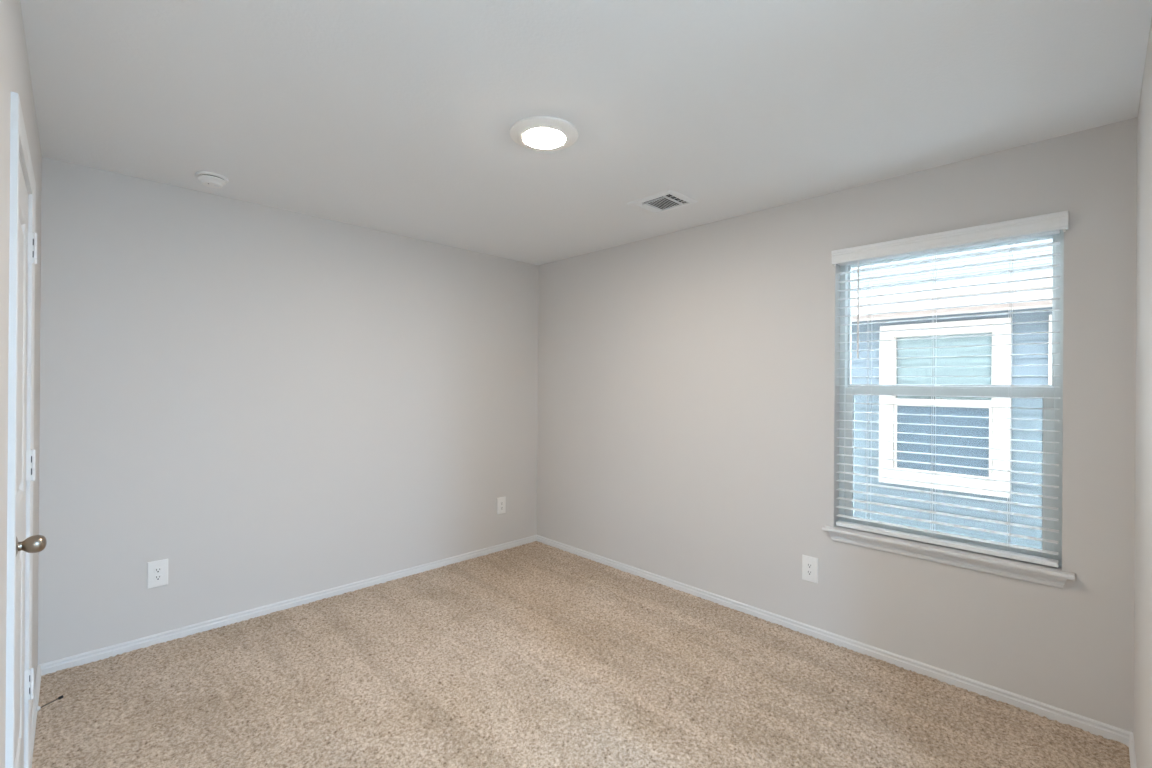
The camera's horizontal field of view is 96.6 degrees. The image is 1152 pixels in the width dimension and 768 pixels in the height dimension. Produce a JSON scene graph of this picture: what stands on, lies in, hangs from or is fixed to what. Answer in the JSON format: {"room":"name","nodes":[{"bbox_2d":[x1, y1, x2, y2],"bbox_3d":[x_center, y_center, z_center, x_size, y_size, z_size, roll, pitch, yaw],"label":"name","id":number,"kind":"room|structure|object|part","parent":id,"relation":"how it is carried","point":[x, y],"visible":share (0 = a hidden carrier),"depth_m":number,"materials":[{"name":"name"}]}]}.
{"room":"empty bedroom","nodes":[
{"label":"empty bedroom","id":0,"kind":"room"},
{"bbox_2d":[0,0,41,767],"bbox_3d":[-1.269,0.167,1.048,0.120,2.460,3.711,0,0,-44],"label":"wall","id":1,"kind":"structure","parent":0,"point":[15,76],"depth_m":1.21,"materials":[{"name":"white paint"}]},
{"bbox_2d":[5,92,46,767],"bbox_3d":[-1.659,0.335,1.491,0.182,2.079,0.784,0,0,-44],"label":"door","id":2,"kind":"structure","parent":1,"relation":"in","point":[21,541],"depth_m":1.55,"materials":[{"name":"white paint"}]},
{"bbox_3d":[-1.438,0.425,1.361,0.046,0.047,0.047,0,0,-44],"label":"knob","id":3,"kind":"part","parent":2,"relation":"part of","materials":[{"name":"silver metal"}]},
{"bbox_2d":[31,665,40,767],"bbox_3d":[-1.230,1.359,1.094,0.012,0.060,3.711,0,0,-44],"label":"baseboard","id":4,"kind":"structure","parent":1,"relation":"attached to","point":[38,676],"depth_m":2.11,"materials":[{"name":"white paint"}]},
{"bbox_2d":[37,695,62,710],"bbox_3d":[-2.204,1.339,2.151,0.020,0.032,0.078,0,0,44],"label":"door stop","id":5,"kind":"object","parent":4,"relation":"attached to","point":[60,697],"visible":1,"depth_m":2.15,"materials":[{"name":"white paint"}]},
{"bbox_2d":[38,157,538,664],"bbox_3d":[-1.461,0.167,3.543,3.339,2.460,0.120,0,0,-44],"label":"wall","id":6,"kind":"structure","parent":0,"point":[271,405],"depth_m":3.03,"materials":[{"name":"white paint"}]},
{"bbox_2d":[147,559,167,588],"bbox_3d":[-2.214,1.005,2.717,0.086,0.138,0.011,0,0,-44],"label":"wall outlet","id":7,"kind":"object","parent":6,"relation":"attached to","point":[157,571],"visible":1,"depth_m":2.71,"materials":[{"name":"white plastic"}]},
{"bbox_2d":[154,567,161,572],"bbox_3d":[-2.212,0.985,2.715,0.034,0.028,0.003,0,0,-44],"label":"receptacle","id":8,"kind":"object","parent":7,"relation":"attached to","point":[156,569],"depth_m":2.71,"materials":[{"name":"white plastic"}]},
{"bbox_2d":[154,574,161,580],"bbox_3d":[-2.212,1.024,2.715,0.034,0.028,0.003,0,0,-44],"label":"receptacle","id":9,"kind":"object","parent":7,"relation":"attached to","point":[157,577],"depth_m":2.71,"materials":[{"name":"white plastic"}]},
{"bbox_2d":[39,535,536,675],"bbox_3d":[-1.437,1.360,3.481,3.059,0.060,0.012,0,0,-44],"label":"baseboard","id":10,"kind":"structure","parent":6,"relation":"attached to","point":[106,652],"depth_m":3.01,"materials":[{"name":"white paint"}]},
{"bbox_2d":[497,497,505,514],"bbox_3d":[-0.622,1.015,4.279,0.086,0.138,0.011,0,0,-44],"label":"wall outlet","id":11,"kind":"object","parent":6,"relation":"attached to","point":[501,502],"visible":1,"depth_m":4.28,"materials":[{"name":"white plastic"}]},
{"bbox_2d":[32,541,1130,767],"bbox_3d":[-0.045,1.389,-0.466,6.602,0.009,7.602,0,0,-44],"label":"floor","id":12,"kind":"structure","parent":0,"point":[535,654],"depth_m":2.29,"materials":[{"name":"beige carpet"}]},
{"bbox_2d":[20,0,1151,264],"bbox_3d":[-0.013,-1.145,-0.452,6.880,0.180,7.840,0,0,-44],"label":"ceiling","id":13,"kind":"structure","parent":0,"point":[390,116],"depth_m":1.88,"materials":[{"name":"white paint"}]},
{"bbox_2d":[195,171,228,187],"bbox_3d":[-1.871,-1.042,2.638,0.140,0.048,0.140,0,0,-44],"label":"smoke detector","id":14,"kind":"object","parent":13,"relation":"attached to","point":[209,179],"visible":1,"depth_m":2.60,"materials":[{"name":"white plastic"}]},
{"bbox_2d":[510,116,577,150],"bbox_3d":[-0.134,-1.040,2.161,0.289,0.028,0.289,0,0,-44],"label":"recessed light","id":15,"kind":"object","parent":13,"relation":"in","point":[539,133],"visible":1,"depth_m":2.12,"materials":[{"name":"white plastic"}]},
{"bbox_2d":[627,189,697,213],"bbox_3d":[0.497,-1.040,2.962,0.260,0.018,0.310,0,0,-44],"label":"ceiling vent","id":16,"kind":"object","parent":13,"relation":"in","point":[670,199],"visible":1,"depth_m":2.94,"materials":[{"name":"white metal"}]},
{"bbox_3d":[0.439,-1.042,3.022,0.188,0.007,0.015,0,0,-44],"label":"blade","id":17,"kind":"part","parent":16,"relation":"part of","materials":[{"name":"white metal"}]},
{"bbox_2d":[537,117,1136,731],"bbox_3d":[1.015,0.185,3.288,0.160,2.460,3.711,0,0,-44],"label":"wall","id":18,"kind":"structure","parent":0,"point":[688,425],"depth_m":2.87,"materials":[{"name":"white paint"}]},
{"bbox_2d":[802,555,817,583],"bbox_3d":[1.306,1.033,2.863,0.011,0.138,0.086,0,0,-44],"label":"wall outlet","id":19,"kind":"object","parent":18,"relation":"attached to","point":[809,564],"visible":1,"depth_m":2.86,"materials":[{"name":"white plastic"}]},
{"bbox_2d":[806,570,812,575],"bbox_3d":[1.303,1.052,2.861,0.003,0.028,0.034,0,0,-44],"label":"receptacle","id":20,"kind":"object","parent":19,"relation":"attached to","point":[808,572],"depth_m":2.86,"materials":[{"name":"white plastic"}]},
{"bbox_2d":[536,535,1132,745],"bbox_3d":[0.903,1.376,3.270,0.012,0.060,3.591,0,0,-44],"label":"baseboard","id":21,"kind":"structure","parent":18,"relation":"attached to","point":[1062,716],"depth_m":2.57,"materials":[{"name":"white paint"}]},
{"bbox_2d":[822,229,1074,587],"bbox_3d":[1.755,0.072,2.501,0.203,1.552,0.982,0,0,-44],"label":"window","id":22,"kind":"structure","parent":18,"relation":"in","point":[1002,566],"depth_m":2.37,"materials":[{"name":"white plastic"}]},
{"bbox_3d":[1.720,0.787,2.471,0.118,0.019,0.982,0,0,-44],"label":"sill","id":23,"kind":"part","parent":22,"relation":"part of","materials":[{"name":"white paint"}]},
{"bbox_2d":[831,210,1067,567],"bbox_3d":[1.727,0.026,2.468,0.090,1.484,0.921,0,0,-44],"label":"window blind","id":24,"kind":"object","parent":22,"relation":"attached to","point":[1053,222],"visible":1,"depth_m":2.41,"materials":[{"name":"white plastic"}]},
{"bbox_3d":[1.536,0.048,2.686,0.056,1.420,0.007,0,0,-44],"label":"ladder cord","id":25,"kind":"part","parent":24,"relation":"part of","materials":[{"name":"white fabric"}]},
{"bbox_3d":[1.733,0.050,2.485,0.056,1.420,0.007,0,0,-44],"label":"ladder cord","id":26,"kind":"part","parent":24,"relation":"part of","materials":[{"name":"white fabric"}]},
{"bbox_3d":[1.732,0.758,2.482,0.052,0.020,0.877,0,0,-44],"label":"rail","id":27,"kind":"part","parent":24,"relation":"part of","materials":[{"name":"white plastic"}]},
{"bbox_3d":[1.932,0.051,2.283,0.056,1.420,0.007,0,0,-44],"label":"ladder cord","id":28,"kind":"part","parent":24,"relation":"part of","materials":[{"name":"white fabric"}]},
{"bbox_3d":[1.783,0.395,2.528,0.030,0.748,0.843,0,0,-44],"label":"sash","id":29,"kind":"part","parent":22,"relation":"part of","materials":[{"name":"white plastic"}]},
{"bbox_3d":[1.813,-0.313,2.553,0.028,0.723,0.843,0,0,-44],"label":"sash","id":30,"kind":"part","parent":22,"relation":"part of","materials":[{"name":"white plastic"}]},
{"bbox_2d":[1133,17,1151,767],"bbox_3d":[1.637,0.188,1.383,1.620,2.460,0.120,0,0,-44],"label":"wall","id":31,"kind":"structure","parent":0,"point":[1142,718],"depth_m":1.60,"materials":[{"name":"white paint"}]},
{"bbox_2d":[1129,733,1136,767],"bbox_3d":[1.582,1.380,1.430,1.620,0.060,0.012,0,0,-44],"label":"baseboard","id":32,"kind":"structure","parent":31,"relation":"attached to","point":[1132,754],"depth_m":1.90,"materials":[{"name":"white paint"}]},
{"label":"outside","id":33,"kind":"structure","parent":0,"visible":0},
{"bbox_3d":[5.752,1.908,8.443,13.839,0.250,21.000,0,0,-44],"label":"ground","id":34,"kind":"structure","parent":33,"visible":0},
{"bbox_2d":[851,239,1052,548],"bbox_3d":[3.939,-0.328,5.949,3.725,4.191,11.000,0,0,-44],"label":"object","id":35,"kind":"structure","parent":34,"relation":"on","point":[879,375],"depth_m":4.60,"materials":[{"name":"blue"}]},
{"bbox_3d":[3.339,0.510,4.694,0.050,0.625,0.735,0,0,-44],"label":"sash","id":36,"kind":"part","parent":35,"relation":"part of","materials":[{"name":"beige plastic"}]},
{"bbox_2d":[897,333,991,399],"bbox_3d":[3.388,0.184,4.740,0.031,1.288,0.751,0,0,-44],"label":"blind","id":37,"kind":"object","parent":35,"relation":"hanging from","point":[927,363],"depth_m":4.72,"materials":[{"name":"grey plastic"}]},
{"bbox_3d":[3.326,0.198,4.679,0.052,1.521,0.985,0,0,-44],"label":"window trim","id":38,"kind":"part","parent":35,"relation":"part of","materials":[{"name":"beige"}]},
{"bbox_3d":[2.985,-0.640,5.013,0.022,0.022,11.000,0,0,-44],"label":"crown trim","id":39,"kind":"part","parent":35,"relation":"part of","materials":[{"name":"beige"}]},
{"bbox_3d":[4.178,0.203,3.811,0.052,1.521,0.985,0,0,-44],"label":"window trim","id":40,"kind":"part","parent":35,"relation":"part of","materials":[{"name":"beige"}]}
]}

